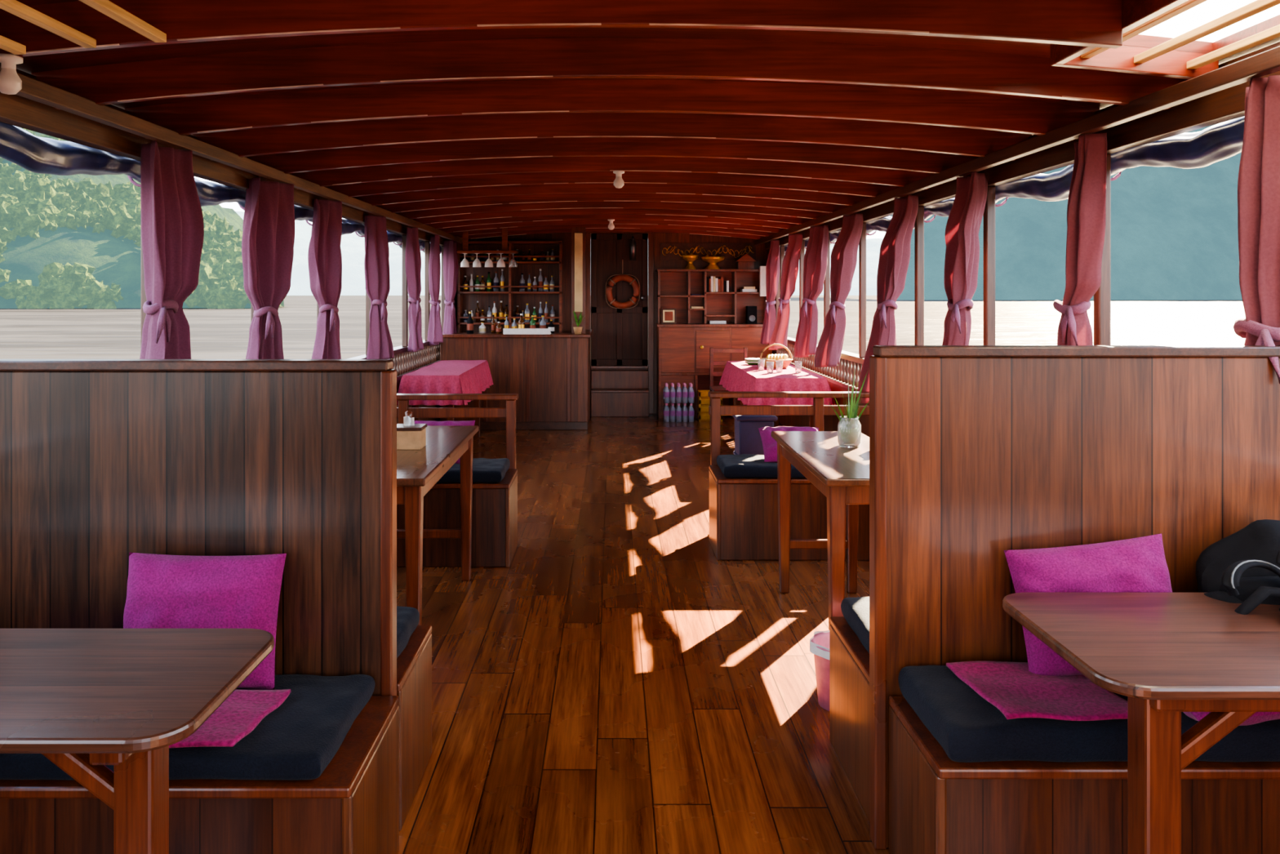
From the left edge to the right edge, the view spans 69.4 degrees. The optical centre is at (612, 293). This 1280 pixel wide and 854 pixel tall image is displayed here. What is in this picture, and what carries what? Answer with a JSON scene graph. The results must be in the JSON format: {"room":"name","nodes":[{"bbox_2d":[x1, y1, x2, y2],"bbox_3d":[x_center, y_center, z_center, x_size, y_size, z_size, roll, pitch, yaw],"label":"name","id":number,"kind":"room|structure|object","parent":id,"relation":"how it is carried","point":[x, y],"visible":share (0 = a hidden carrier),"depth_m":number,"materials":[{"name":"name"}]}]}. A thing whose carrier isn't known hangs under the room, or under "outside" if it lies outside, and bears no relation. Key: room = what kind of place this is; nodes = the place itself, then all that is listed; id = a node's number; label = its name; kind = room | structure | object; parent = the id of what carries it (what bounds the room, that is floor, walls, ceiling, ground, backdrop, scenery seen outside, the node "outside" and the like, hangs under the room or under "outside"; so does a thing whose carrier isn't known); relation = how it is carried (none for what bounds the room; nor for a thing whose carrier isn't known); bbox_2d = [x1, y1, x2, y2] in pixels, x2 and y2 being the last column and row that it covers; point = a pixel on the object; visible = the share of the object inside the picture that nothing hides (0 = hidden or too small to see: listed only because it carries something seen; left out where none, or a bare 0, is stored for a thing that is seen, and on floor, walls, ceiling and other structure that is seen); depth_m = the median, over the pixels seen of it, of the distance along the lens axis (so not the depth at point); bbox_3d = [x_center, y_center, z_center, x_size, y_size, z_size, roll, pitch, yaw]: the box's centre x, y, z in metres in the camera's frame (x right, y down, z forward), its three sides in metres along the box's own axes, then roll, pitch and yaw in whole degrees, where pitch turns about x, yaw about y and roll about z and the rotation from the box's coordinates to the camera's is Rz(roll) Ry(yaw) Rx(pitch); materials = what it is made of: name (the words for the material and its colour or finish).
{"room":"ship interior","nodes":[
{"label":"ship interior","id":0,"kind":"room"},
{"bbox_2d":[396,288,457,423],"bbox_3d":[-1.975,0.372,6.650,0.050,2.256,15.700,0,0,0],"label":"wall","id":1,"kind":"structure","parent":0,"point":[455,295],"depth_m":10.02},
{"bbox_2d":[346,339,439,381],"bbox_3d":[-1.970,0.637,4.900,0.108,0.282,12.197,0,0,0],"label":"window","id":2,"kind":"structure","parent":1,"relation":"in","point":[430,354],"depth_m":9.02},
{"bbox_2d":[396,393,518,468],"bbox_3d":[-1.241,1.050,5.528,1.353,0.900,0.095,0,0,0],"label":"bench backrest","id":3,"kind":"object","parent":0,"point":[508,412],"depth_m":5.50,"materials":[{"name":"wood"}]},
{"bbox_2d":[462,232,767,413],"bbox_3d":[0.000,0.300,11.630,3.900,2.400,0.060,0,0,0],"label":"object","id":4,"kind":"structure","parent":0,"point":[469,300],"depth_m":11.60,"materials":[{"name":"wood"}]},
{"bbox_2d":[457,240,562,332],"bbox_3d":[-1.260,-0.025,11.470,1.280,1.250,0.259,0,0,0],"label":"bar shelf","id":5,"kind":"object","parent":4,"relation":"attached to","point":[460,246],"visible":0.68,"depth_m":11.34,"materials":[{"name":"brown wood"}]},
{"bbox_2d":[462,269,505,291],"label":"liquor bottles","id":6,"kind":"object","parent":5,"relation":"on","point":[495,282],"depth_m":11.46,"materials":[{"name":"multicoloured glass"}]},
{"bbox_2d":[462,300,508,322],"label":"liquor bottles","id":7,"kind":"object","parent":5,"relation":"on","point":[502,313],"depth_m":11.46,"materials":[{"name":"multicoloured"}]},
{"bbox_2d":[514,301,555,322],"label":"liquor bottles","id":8,"kind":"object","parent":5,"relation":"on","point":[526,313],"depth_m":11.44,"materials":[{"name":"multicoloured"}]},
{"bbox_2d":[519,268,554,291],"label":"liquor bottles","id":9,"kind":"object","parent":5,"relation":"on","point":[522,282],"depth_m":11.46,"materials":[{"name":"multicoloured glass"}]},
{"bbox_2d":[572,226,585,333],"bbox_3d":[-0.375,-0.150,10.317,0.150,1.191,0.065,0,0,0],"label":"pillar","id":10,"kind":"structure","parent":4,"relation":"attached to","point":[578,233],"depth_m":10.29,"materials":[{"name":"wood"}]},
{"bbox_2d":[591,233,648,365],"bbox_3d":[0.090,0.070,11.590,0.720,1.660,0.120,0,0,0],"label":"door","id":11,"kind":"structure","parent":4,"relation":"in","point":[620,336],"depth_m":11.62,"materials":[{"name":"brown wood"}]},
{"bbox_2d":[605,259,639,308],"bbox_3d":[0.130,-0.123,11.542,0.429,0.616,0.108,0,0,0],"label":"lifebuoy","id":12,"kind":"object","parent":11,"relation":"attached to","point":[614,280],"visible":1,"depth_m":11.51,"materials":[{"name":"plastic"}]},
{"bbox_2d":[585,231,653,413],"bbox_3d":[0.090,0.345,11.575,0.860,2.310,0.050,0,0,0],"label":"trim","id":13,"kind":"structure","parent":4,"relation":"attached to","point":[588,234],"depth_m":11.57,"materials":[{"name":"brown wood"}]},
{"bbox_2d":[660,242,755,260],"bbox_3d":[1.200,-0.530,11.585,1.200,0.220,0.029,0,0,0],"label":"carved wall panel","id":14,"kind":"object","parent":4,"relation":"attached to","point":[668,251],"visible":0.95,"depth_m":11.58,"materials":[{"name":"brown wood"}]},
{"bbox_2d":[0,0,1279,239],"bbox_3d":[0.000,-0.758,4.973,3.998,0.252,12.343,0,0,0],"label":"ceiling","id":15,"kind":"structure","parent":0,"point":[780,121],"depth_m":3.79,"materials":[{"name":"wood"}]},
{"bbox_2d":[0,53,22,94],"bbox_3d":[-1.690,-0.611,2.588,0.070,0.106,0.070,0,0,0],"label":"ceiling lamp","id":16,"kind":"object","parent":15,"relation":"attached to","point":[11,83],"depth_m":2.57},
{"bbox_2d":[0,35,26,53],"bbox_3d":[-1.600,-0.659,1.100,0.032,0.024,2.800,0,0,0],"label":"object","id":17,"kind":"structure","parent":15,"relation":"attached to","point":[6,44],"depth_m":2.45,"materials":[{"name":"brown wood"}]},
{"bbox_2d":[0,0,96,48],"bbox_3d":[-1.410,-0.676,1.100,0.032,0.024,2.800,0,0,0],"label":"beam","id":18,"kind":"structure","parent":15,"relation":"attached to","point":[15,7],"depth_m":2.29,"materials":[{"name":"brown wood"}]},
{"bbox_2d":[79,0,166,42],"bbox_3d":[-1.220,-0.691,1.100,0.032,0.024,2.800,0,0,0],"label":"beam","id":19,"kind":"structure","parent":15,"relation":"attached to","point":[107,7],"depth_m":2.31,"materials":[{"name":"brown wood"}]},
{"bbox_2d":[0,62,470,245],"bbox_3d":[-1.899,-0.653,5.200,0.242,0.194,12.800,0,0,0],"label":"beam","id":20,"kind":"structure","parent":15,"relation":"attached to","point":[110,128],"depth_m":3.63,"materials":[{"name":"brown wood"}]},
{"bbox_2d":[139,140,204,359],"bbox_3d":[-1.847,-0.033,3.780,0.193,1.146,0.403,0,0,0],"label":"curtain","id":21,"kind":"object","parent":20,"relation":"hanging from","point":[172,224],"visible":0.79,"depth_m":3.81,"materials":[{"name":"fabric"}]},
{"bbox_2d":[0,121,441,253],"bbox_3d":[-2.037,-0.499,5.603,0.138,0.239,10.610,0,0,0],"label":"awning","id":22,"kind":"object","parent":20,"relation":"attached to","point":[37,154],"visible":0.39,"depth_m":3.50,"materials":[{"name":"fabric"}]},
{"bbox_2d":[241,177,294,359],"bbox_3d":[-1.847,-0.033,4.987,0.192,1.146,0.411,0,0,20],"label":"curtain","id":23,"kind":"object","parent":20,"relation":"hanging from","point":[268,241],"visible":0.88,"depth_m":4.96,"materials":[{"name":"fabric"}]},
{"bbox_2d":[307,198,342,359],"bbox_3d":[-1.838,-0.033,6.000,0.164,1.146,0.323,0,0,8],"label":"curtain","id":24,"kind":"object","parent":20,"relation":"hanging from","point":[324,252],"visible":0.93,"depth_m":5.95,"materials":[{"name":"fabric"}]},
{"bbox_2d":[364,214,394,359],"bbox_3d":[-1.814,-0.033,7.263,0.204,1.146,0.320,0,0,0],"label":"curtain","id":25,"kind":"object","parent":20,"relation":"hanging from","point":[376,261],"visible":0.98,"depth_m":7.18,"materials":[{"name":"fabric"}]},
{"bbox_2d":[402,234,408,346],"bbox_3d":[-1.950,-0.030,8.700,0.048,1.051,0.048,0,0,0],"label":"window post","id":26,"kind":"object","parent":20,"relation":"attached to","point":[405,294],"depth_m":8.68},
{"bbox_2d":[404,226,423,351],"bbox_3d":[-1.820,-0.033,8.544,0.166,1.146,0.332,0,0,-9],"label":"curtain","id":27,"kind":"object","parent":20,"relation":"hanging from","point":[413,256],"visible":1,"depth_m":8.44,"materials":[{"name":"fabric"}]},
{"bbox_2d":[424,240,430,341],"bbox_3d":[-1.950,-0.030,9.750,0.048,1.051,0.048,0,0,0],"label":"window post","id":28,"kind":"object","parent":20,"relation":"attached to","point":[427,243],"depth_m":9.73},
{"bbox_2d":[427,235,443,345],"bbox_3d":[-1.841,-0.033,9.615,0.155,1.146,0.323,0,0,-13],"label":"curtain","id":29,"kind":"object","parent":20,"relation":"hanging from","point":[435,336],"visible":1,"depth_m":9.53,"materials":[{"name":"fabric"}]},
{"bbox_2d":[442,240,458,333],"bbox_3d":[-1.845,-0.033,10.479,0.163,1.146,0.384,0,0,0],"label":"curtain","id":30,"kind":"object","parent":20,"relation":"hanging from","point":[451,268],"visible":0.93,"depth_m":10.42,"materials":[{"name":"fabric"}]},
{"bbox_2d":[457,227,518,266],"bbox_3d":[-1.390,-0.553,10.350,0.660,0.507,0.200,0,0,0],"label":"glass rack","id":31,"kind":"object","parent":15,"relation":"hanging from","point":[464,263],"visible":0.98,"depth_m":10.32,"materials":[{"name":"brown wood"}]},
{"bbox_2d":[8,22,1121,238],"bbox_3d":[0.025,-0.705,6.840,3.450,0.096,8.546,0,0,0],"label":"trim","id":32,"kind":"structure","parent":15,"relation":"attached to","point":[545,24],"depth_m":3.79,"materials":[{"name":"wood"}]},
{"bbox_2d":[754,41,1279,249],"bbox_3d":[1.899,-0.653,5.200,0.242,0.194,12.800,0,0,0],"label":"beam","id":33,"kind":"structure","parent":15,"relation":"attached to","point":[1215,96],"depth_m":3.45,"materials":[{"name":"brown wood"}]},
{"bbox_2d":[760,240,779,344],"bbox_3d":[1.807,-0.018,10.470,0.224,1.176,0.299,0,0,31],"label":"curtain","id":34,"kind":"object","parent":33,"relation":"hanging from","point":[772,268],"visible":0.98,"depth_m":10.38,"materials":[{"name":"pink fabric"}]},
{"bbox_2d":[768,233,802,350],"bbox_3d":[1.751,-0.018,9.405,0.318,1.176,0.345,0,0,0],"label":"curtain","id":35,"kind":"object","parent":33,"relation":"hanging from","point":[790,264],"visible":0.99,"depth_m":9.31,"materials":[{"name":"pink fabric"}]},
{"bbox_2d":[794,225,828,357],"bbox_3d":[1.797,-0.018,8.241,0.279,1.176,0.289,0,0,-20],"label":"curtain","id":36,"kind":"object","parent":33,"relation":"hanging from","point":[815,261],"visible":1,"depth_m":8.22,"materials":[{"name":"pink fabric"}]},
{"bbox_2d":[823,232,830,325],"bbox_3d":[1.950,-0.030,8.400,0.048,1.051,0.048,0,0,0],"label":"window post","id":37,"kind":"object","parent":33,"relation":"attached to","point":[827,279],"depth_m":8.38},
{"bbox_2d":[814,213,862,367],"bbox_3d":[1.741,-0.018,7.093,0.333,1.176,0.317,0,0,0],"label":"curtain","id":38,"kind":"object","parent":33,"relation":"hanging from","point":[845,249],"visible":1,"depth_m":7.02,"materials":[{"name":"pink fabric"}]},
{"bbox_2d":[858,222,866,357],"bbox_3d":[1.950,-0.030,7.200,0.048,1.051,0.048,0,0,0],"label":"window post","id":39,"kind":"object","parent":33,"relation":"attached to","point":[862,245],"depth_m":7.18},
{"bbox_2d":[857,194,918,403],"bbox_3d":[1.714,0.042,5.762,0.361,1.296,0.273,0,0,-15],"label":"curtain","id":40,"kind":"object","parent":33,"relation":"hanging from","point":[895,248],"visible":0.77,"depth_m":5.73,"materials":[{"name":"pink fabric"}]},
{"bbox_2d":[914,205,924,345],"bbox_3d":[1.950,-0.030,5.870,0.048,1.051,0.048,0,0,0],"label":"window post","id":41,"kind":"object","parent":33,"relation":"attached to","point":[919,221],"depth_m":5.85,"materials":[{"name":"wood"}]},
{"bbox_2d":[942,171,987,345],"bbox_3d":[1.776,-0.028,4.714,0.279,1.156,0.340,0,0,0],"label":"curtain","id":42,"kind":"object","parent":33,"relation":"hanging from","point":[966,215],"visible":0.81,"depth_m":4.65,"materials":[{"name":"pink fabric"}]},
{"bbox_2d":[983,186,995,345],"bbox_3d":[1.950,-0.030,4.780,0.048,1.051,0.048,0,0,0],"label":"window post","id":43,"kind":"object","parent":33,"relation":"attached to","point":[989,209],"depth_m":4.76,"materials":[{"name":"wood"}]},
{"bbox_2d":[784,115,1244,254],"bbox_3d":[2.038,-0.499,5.604,0.140,0.239,10.612,0,0,0],"label":"awning","id":44,"kind":"object","parent":33,"relation":"attached to","point":[1223,140],"visible":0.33,"depth_m":3.48,"materials":[{"name":"fabric"}]},
{"bbox_2d":[1053,133,1106,345],"bbox_3d":[1.792,-0.043,3.555,0.195,1.126,0.334,0,0,26],"label":"curtain","id":45,"kind":"object","parent":33,"relation":"hanging from","point":[1086,201],"visible":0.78,"depth_m":3.49,"materials":[{"name":"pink fabric"}]},
{"bbox_2d":[1093,153,1111,345],"bbox_3d":[1.950,-0.030,3.680,0.048,1.051,0.048,0,0,0],"label":"window post","id":46,"kind":"object","parent":33,"relation":"attached to","point":[1102,297],"depth_m":3.66,"materials":[{"name":"wood"}]},
{"bbox_2d":[1233,75,1279,383],"bbox_3d":[1.835,-0.018,2.629,0.175,1.176,0.320,0,0,9],"label":"curtain","id":47,"kind":"object","parent":33,"relation":"hanging from","point":[1259,173],"visible":0.65,"depth_m":2.59,"materials":[{"name":"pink fabric"}]},
{"bbox_2d":[1080,0,1206,57],"bbox_3d":[1.520,-0.769,1.335,0.032,0.024,3.270,0,0,0],"label":"beam","id":48,"kind":"structure","parent":15,"relation":"attached to","point":[1188,4],"depth_m":2.58,"materials":[{"name":"brown wood"}]},
{"bbox_2d":[1133,0,1279,62],"bbox_3d":[1.690,-0.752,1.335,0.032,0.024,3.270,0,0,0],"label":"beam","id":49,"kind":"structure","parent":15,"relation":"attached to","point":[1256,6],"depth_m":2.61,"materials":[{"name":"brown wood"}]},
{"bbox_2d":[1138,0,1279,42],"bbox_3d":[1.705,-0.851,1.375,0.690,0.108,3.550,0,0,0],"label":"sheet","id":50,"kind":"object","parent":15,"relation":"attached to","point":[1207,11],"visible":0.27,"depth_m":2.83,"materials":[{"name":"white"}]},
{"bbox_2d":[1186,24,1279,68],"bbox_3d":[1.860,-0.734,1.335,0.032,0.024,3.270,0,0,0],"label":"beam","id":51,"kind":"structure","parent":15,"relation":"attached to","point":[1273,33],"depth_m":2.74,"materials":[{"name":"brown wood"}]},
{"bbox_2d":[396,413,890,853],"bbox_3d":[0.000,1.530,6.650,4.000,0.060,15.700,0,0,0],"label":"floor","id":52,"kind":"structure","parent":0,"point":[620,686],"depth_m":3.58,"materials":[{"name":"brown wood"}]},
{"bbox_2d":[0,628,274,853],"bbox_3d":[-1.323,1.125,1.817,1.175,0.750,0.525,0,0,0],"label":"table","id":53,"kind":"object","parent":52,"relation":"on","point":[86,700],"visible":1,"depth_m":1.73,"materials":[{"name":"brown wood"}]},
{"bbox_2d":[0,359,396,695],"bbox_3d":[-1.272,0.840,2.522,1.356,1.320,0.069,0,0,0],"label":"wall","id":54,"kind":"structure","parent":52,"relation":"on","point":[102,461],"depth_m":2.50,"materials":[{"name":"brown wood"}]},
{"bbox_2d":[0,695,399,853],"bbox_3d":[-1.256,1.290,2.255,1.367,0.420,0.470,0,0,0],"label":"seat","id":55,"kind":"object","parent":52,"relation":"on","point":[353,807],"visible":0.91,"depth_m":2.04,"materials":[{"name":"brown wood"}]},
{"bbox_2d":[0,674,375,780],"bbox_3d":[-1.281,1.043,2.263,1.288,0.074,0.458,0,0,0],"label":"seat cushion","id":56,"kind":"object","parent":55,"relation":"on","point":[297,740],"visible":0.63,"depth_m":2.09,"materials":[{"name":"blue fabric"}]},
{"bbox_2d":[123,552,286,689],"bbox_3d":[-1.070,0.850,2.406,0.414,0.338,0.174,0,0,0],"label":"throw pillow","id":57,"kind":"object","parent":56,"relation":"on","point":[164,591],"visible":0.71,"depth_m":2.37,"materials":[{"name":"fabric"}]},
{"bbox_2d":[168,688,291,748],"bbox_3d":[-1.024,1.002,2.190,0.432,0.018,0.287,0,0,0],"label":"mat","id":58,"kind":"object","parent":56,"relation":"on","point":[241,713],"visible":0.39,"depth_m":2.17,"materials":[{"name":"pink fabric"}]},
{"bbox_2d":[396,625,431,831],"bbox_3d":[-1.264,1.290,2.790,1.352,0.420,0.460,0,0,0],"label":"seat","id":59,"kind":"object","parent":52,"relation":"on","point":[414,664],"visible":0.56,"depth_m":2.76,"materials":[{"name":"brown wood"}]},
{"bbox_2d":[396,605,419,657],"bbox_3d":[-1.272,1.038,2.784,1.302,0.084,0.441,0,0,0],"label":"seat cushion","id":60,"kind":"object","parent":59,"relation":"on","point":[407,618],"visible":0.12,"depth_m":2.86,"materials":[{"name":"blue fabric"}]},
{"bbox_2d":[396,425,478,625],"bbox_3d":[-1.065,1.100,4.210,0.710,0.800,1.420,0,0,0],"label":"dining table","id":61,"kind":"object","parent":52,"relation":"on","point":[418,471],"visible":0.42,"depth_m":3.97,"materials":[{"name":"brown wood"}]},
{"bbox_2d":[396,416,426,449],"bbox_3d":[-0.925,0.630,4.210,0.140,0.140,0.130,0,0,0],"label":"tissue box","id":62,"kind":"object","parent":61,"relation":"on","point":[411,435],"visible":0.85,"depth_m":4.15,"materials":[{"name":"brown wood"}]},
{"bbox_2d":[412,370,479,437],"bbox_3d":[-1.570,1.105,8.900,0.460,0.790,1.800,0,0,0],"label":"dining table","id":63,"kind":"object","parent":52,"relation":"on","point":[476,402],"visible":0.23,"depth_m":9.67,"materials":[{"name":"brown wood"}]},
{"bbox_2d":[396,360,493,405],"bbox_3d":[-1.570,0.828,8.900,0.652,0.252,1.991,0,0,0],"label":"tablecloth","id":64,"kind":"object","parent":63,"relation":"on","point":[442,376],"visible":0.94,"depth_m":8.03,"materials":[{"name":"fabric"}]},
{"bbox_2d":[396,468,517,567],"bbox_3d":[-1.252,1.270,5.275,1.377,0.460,0.450,0,0,0],"label":"bench seat","id":65,"kind":"object","parent":52,"relation":"on","point":[494,504],"visible":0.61,"depth_m":5.07,"materials":[{"name":"wood"}]},
{"bbox_2d":[437,457,510,482],"bbox_3d":[-1.257,0.998,5.276,1.310,0.083,0.420,0,0,0],"label":"seat cushion","id":66,"kind":"object","parent":65,"relation":"on","point":[484,469],"visible":0.3,"depth_m":5.09,"materials":[{"name":"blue fabric"}]},
{"bbox_2d":[440,329,592,430],"bbox_3d":[-1.070,0.973,10.845,1.660,1.055,1.390,0,0,0],"label":"bar counter","id":67,"kind":"object","parent":52,"relation":"on","point":[549,374],"visible":0.79,"depth_m":10.20,"materials":[{"name":"wood"}]},
{"bbox_2d":[591,369,648,417],"bbox_3d":[0.095,1.225,11.405,0.710,0.550,0.289,0,0,0],"label":"steps","id":68,"kind":"structure","parent":52,"relation":"on","point":[614,393],"depth_m":11.28,"materials":[{"name":"brown wood"}]},
{"bbox_2d":[662,382,693,422],"bbox_3d":[0.784,1.280,10.932,0.358,0.440,0.211,0,0,0],"label":"pack","id":69,"kind":"object","parent":52,"relation":"on","point":[685,395],"visible":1,"depth_m":10.84,"materials":[{"name":"purple"}]},
{"bbox_2d":[697,390,722,421],"bbox_3d":[1.160,1.327,10.990,0.280,0.345,0.220,0,0,0],"label":"crate","id":70,"kind":"object","parent":52,"relation":"on","point":[703,398],"visible":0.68,"depth_m":10.88,"materials":[{"name":"plastic"}]},
{"bbox_2d":[655,268,772,417],"bbox_3d":[1.235,0.598,11.349,1.390,1.805,0.498,0,0,0],"label":"tall cabinet","id":71,"kind":"object","parent":52,"relation":"on","point":[683,347],"visible":0.7,"depth_m":11.31,"materials":[{"name":"brown wood"}]},
{"bbox_2d":[689,275,756,323],"bbox_3d":[1.375,0.073,11.445,0.810,0.583,0.170,0,0,0],"label":"books","id":72,"kind":"object","parent":71,"relation":"in","point":[713,284],"visible":0.98,"depth_m":11.37,"materials":[{"name":"white paper"}]},
{"bbox_2d":[709,347,747,391],"bbox_3d":[1.300,1.050,10.145,0.420,0.900,0.410,0,0,0],"label":"wooden chair","id":73,"kind":"object","parent":52,"relation":"on","point":[744,350],"visible":0.38,"depth_m":10.32,"materials":[{"name":"brown wood"}]},
{"bbox_2d":[733,369,813,437],"bbox_3d":[1.500,1.105,8.725,0.560,0.790,1.950,0,0,0],"label":"dining table","id":74,"kind":"object","parent":52,"relation":"on","point":[776,424],"visible":0.15,"depth_m":9.57,"materials":[{"name":"brown wood"}]},
{"bbox_2d":[719,360,835,404],"bbox_3d":[1.500,0.828,8.725,0.752,0.252,2.141,0,0,0],"label":"tablecloth","id":75,"kind":"object","parent":74,"relation":"on","point":[733,378],"visible":0.72,"depth_m":7.76,"materials":[{"name":"fabric"}]},
{"bbox_2d":[760,343,792,368],"bbox_3d":[1.560,0.587,8.800,0.316,0.229,0.316,0,0,0],"label":"fruit basket","id":76,"kind":"object","parent":75,"relation":"on","point":[770,357],"visible":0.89,"depth_m":8.74,"materials":[{"name":"wicker"}]},
{"bbox_2d":[709,465,869,560],"bbox_3d":[1.264,1.270,5.400,1.352,0.460,0.440,0,0,0],"label":"bench seat","id":77,"kind":"object","parent":52,"relation":"on","point":[744,511],"visible":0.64,"depth_m":5.20,"materials":[{"name":"wood"}]},
{"bbox_2d":[716,453,805,478],"bbox_3d":[1.271,0.999,5.400,1.287,0.082,0.409,0,0,0],"label":"seat cushion","id":78,"kind":"object","parent":77,"relation":"on","point":[744,465],"visible":0.37,"depth_m":5.21,"materials":[{"name":"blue fabric"}]},
{"bbox_2d":[732,415,777,454],"bbox_3d":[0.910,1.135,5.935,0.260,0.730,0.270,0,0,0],"label":"storage bin","id":79,"kind":"object","parent":78,"relation":"on","point":[748,440],"visible":0.27,"depth_m":5.82,"materials":[{"name":"plastic"}]},
{"bbox_2d":[758,426,818,462],"bbox_3d":[1.050,0.883,5.399,0.360,0.198,0.240,0,0,0],"label":"throw pillow","id":80,"kind":"object","parent":78,"relation":"on","point":[769,443],"visible":0.34,"depth_m":5.40,"materials":[{"name":"fabric"}]},
{"bbox_2d":[809,630,829,711],"bbox_3d":[0.833,1.383,3.382,0.219,0.235,0.213,0,0,41],"label":"waste bin","id":81,"kind":"object","parent":52,"relation":"on","point":[820,642],"visible":0.37,"depth_m":3.34,"materials":[{"name":"plastic"}]},
{"bbox_2d":[771,431,869,630],"bbox_3d":[1.035,1.100,4.110,0.450,0.800,1.220,0,0,0],"label":"dining table","id":82,"kind":"object","parent":52,"relation":"on","point":[842,474],"visible":0.6,"depth_m":4.08,"materials":[{"name":"brown wood"}]},
{"bbox_2d":[827,368,869,448],"bbox_3d":[1.112,0.519,4.230,0.218,0.362,0.165,0,0,-33],"label":"potted plant","id":83,"kind":"object","parent":82,"relation":"on","point":[849,426],"visible":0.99,"depth_m":4.22,"materials":[{"name":"green plant"}]},
{"bbox_2d":[829,616,869,821],"bbox_3d":[1.334,1.290,2.830,1.212,0.420,0.540,0,0,0],"label":"panel","id":84,"kind":"object","parent":52,"relation":"on","point":[849,660],"visible":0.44,"depth_m":2.84,"materials":[{"name":"brown wood"}]},
{"bbox_2d":[840,596,869,653],"bbox_3d":[1.346,1.034,2.823,1.176,0.093,0.519,0,0,0],"label":"seat cushion","id":85,"kind":"object","parent":84,"relation":"on","point":[855,611],"visible":0.09,"depth_m":2.92,"materials":[{"name":"blue fabric"}]},
{"bbox_2d":[869,345,1279,849],"bbox_3d":[1.329,0.821,2.522,1.241,1.358,0.069,0,0,0],"label":"wall","id":86,"kind":"structure","parent":52,"relation":"on","point":[977,453],"depth_m":2.50,"materials":[{"name":"red wood"}]},
{"bbox_2d":[888,695,1279,853],"bbox_3d":[1.341,1.290,2.295,1.197,0.420,0.390,0,0,0],"label":"seat","id":87,"kind":"object","parent":52,"relation":"on","point":[938,804],"visible":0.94,"depth_m":2.12,"materials":[{"name":"brown wood"}]},
{"bbox_2d":[897,665,1279,762],"bbox_3d":[1.349,1.030,2.303,1.162,0.099,0.384,0,0,0],"label":"seat cushion","id":88,"kind":"object","parent":87,"relation":"on","point":[969,728],"visible":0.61,"depth_m":2.12,"materials":[{"name":"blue fabric"}]},
{"bbox_2d":[946,661,1127,720],"bbox_3d":[1.061,0.977,2.285,0.359,0.018,0.317,0,0,0],"label":"mat","id":89,"kind":"object","parent":88,"relation":"on","point":[1017,692],"visible":0.88,"depth_m":2.25,"materials":[{"name":"pink fabric"}]},
{"bbox_2d":[1004,533,1172,675],"bbox_3d":[1.260,0.815,2.407,0.442,0.369,0.172,0,0,0],"label":"throw pillow","id":90,"kind":"object","parent":89,"relation":"on","point":[1134,565],"visible":0.45,"depth_m":2.38,"materials":[{"name":"fabric"}]},
{"bbox_2d":[1182,711,1279,725],"bbox_3d":[1.500,0.927,2.250,0.420,0.159,0.291,0,0,-10],"label":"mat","id":91,"kind":"object","parent":88,"relation":"on","point":[1258,717],"visible":0.02,"depth_m":2.11,"materials":[{"name":"fabric"}]},
{"bbox_2d":[1195,519,1279,614],"bbox_3d":[1.651,0.787,2.333,0.498,0.406,0.349,0,0,0],"label":"backpack","id":92,"kind":"object","parent":88,"relation":"on","point":[1242,566],"visible":0.49,"depth_m":2.33,"materials":[{"name":"fabric"}]},
{"bbox_2d":[1002,592,1279,853],"bbox_3d":[1.433,1.125,2.045,0.955,0.750,0.570,0,0,0],"label":"table","id":93,"kind":"object","parent":52,"relation":"on","point":[1171,654],"visible":1,"depth_m":1.88,"materials":[{"name":"brown wood"}]},
{"bbox_2d":[707,391,869,465],"bbox_3d":[1.254,1.050,5.647,1.328,0.900,0.095,0,0,0],"label":"bench backrest","id":94,"kind":"object","parent":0,"point":[818,410],"depth_m":5.63,"materials":[{"name":"wood"}]},
{"bbox_2d":[767,248,869,436],"bbox_3d":[1.975,0.372,6.650,0.050,2.256,15.700,0,0,0],"label":"wall","id":95,"kind":"structure","parent":0,"point":[830,422],"depth_m":8.32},
{"bbox_2d":[775,337,864,391],"bbox_3d":[1.970,0.637,4.900,0.108,0.282,12.197,0,0,0],"label":"railing","id":96,"kind":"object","parent":95,"relation":"in","point":[833,376],"depth_m":7.95,"materials":[{"name":"wood"}]},
{"label":"outside","id":97,"kind":"structure","parent":0,"visible":0},
{"bbox_2d":[0,132,251,308],"bbox_3d":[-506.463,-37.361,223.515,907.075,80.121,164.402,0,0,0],"label":"hill","id":98,"kind":"structure","parent":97,"point":[117,260],"depth_m":156.86,"materials":[{"name":"teal"}]},
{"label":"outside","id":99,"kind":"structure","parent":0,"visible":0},
{"bbox_2d":[889,123,1242,300],"bbox_3d":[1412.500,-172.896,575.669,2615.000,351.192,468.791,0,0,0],"label":"hill","id":100,"kind":"structure","parent":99,"point":[1175,234],"depth_m":361.53,"materials":[{"name":"teal"}]},
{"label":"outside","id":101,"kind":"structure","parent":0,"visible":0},
{"bbox_2d":[235,211,883,295],"bbox_3d":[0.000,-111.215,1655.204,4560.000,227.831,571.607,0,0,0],"label":"sky","id":102,"kind":"structure","parent":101,"point":[352,246],"depth_m":1477.06,"materials":[{"name":"white"}]},
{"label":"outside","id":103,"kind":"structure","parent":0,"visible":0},
{"bbox_2d":[0,295,1245,377],"bbox_3d":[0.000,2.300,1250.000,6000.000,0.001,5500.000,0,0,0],"label":"river water","id":104,"kind":"structure","parent":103,"point":[24,333],"depth_m":67.65,"materials":[{"name":"white liquid"}]},
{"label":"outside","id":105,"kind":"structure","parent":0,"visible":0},
{"bbox_2d":[0,127,286,308],"bbox_3d":[-134.129,-18.479,178.790,160.211,46.334,72.042,0,0,0],"label":"trees","id":106,"kind":"object","parent":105,"point":[29,202],"visible":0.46,"depth_m":162.34,"materials":[{"name":"green plant"}]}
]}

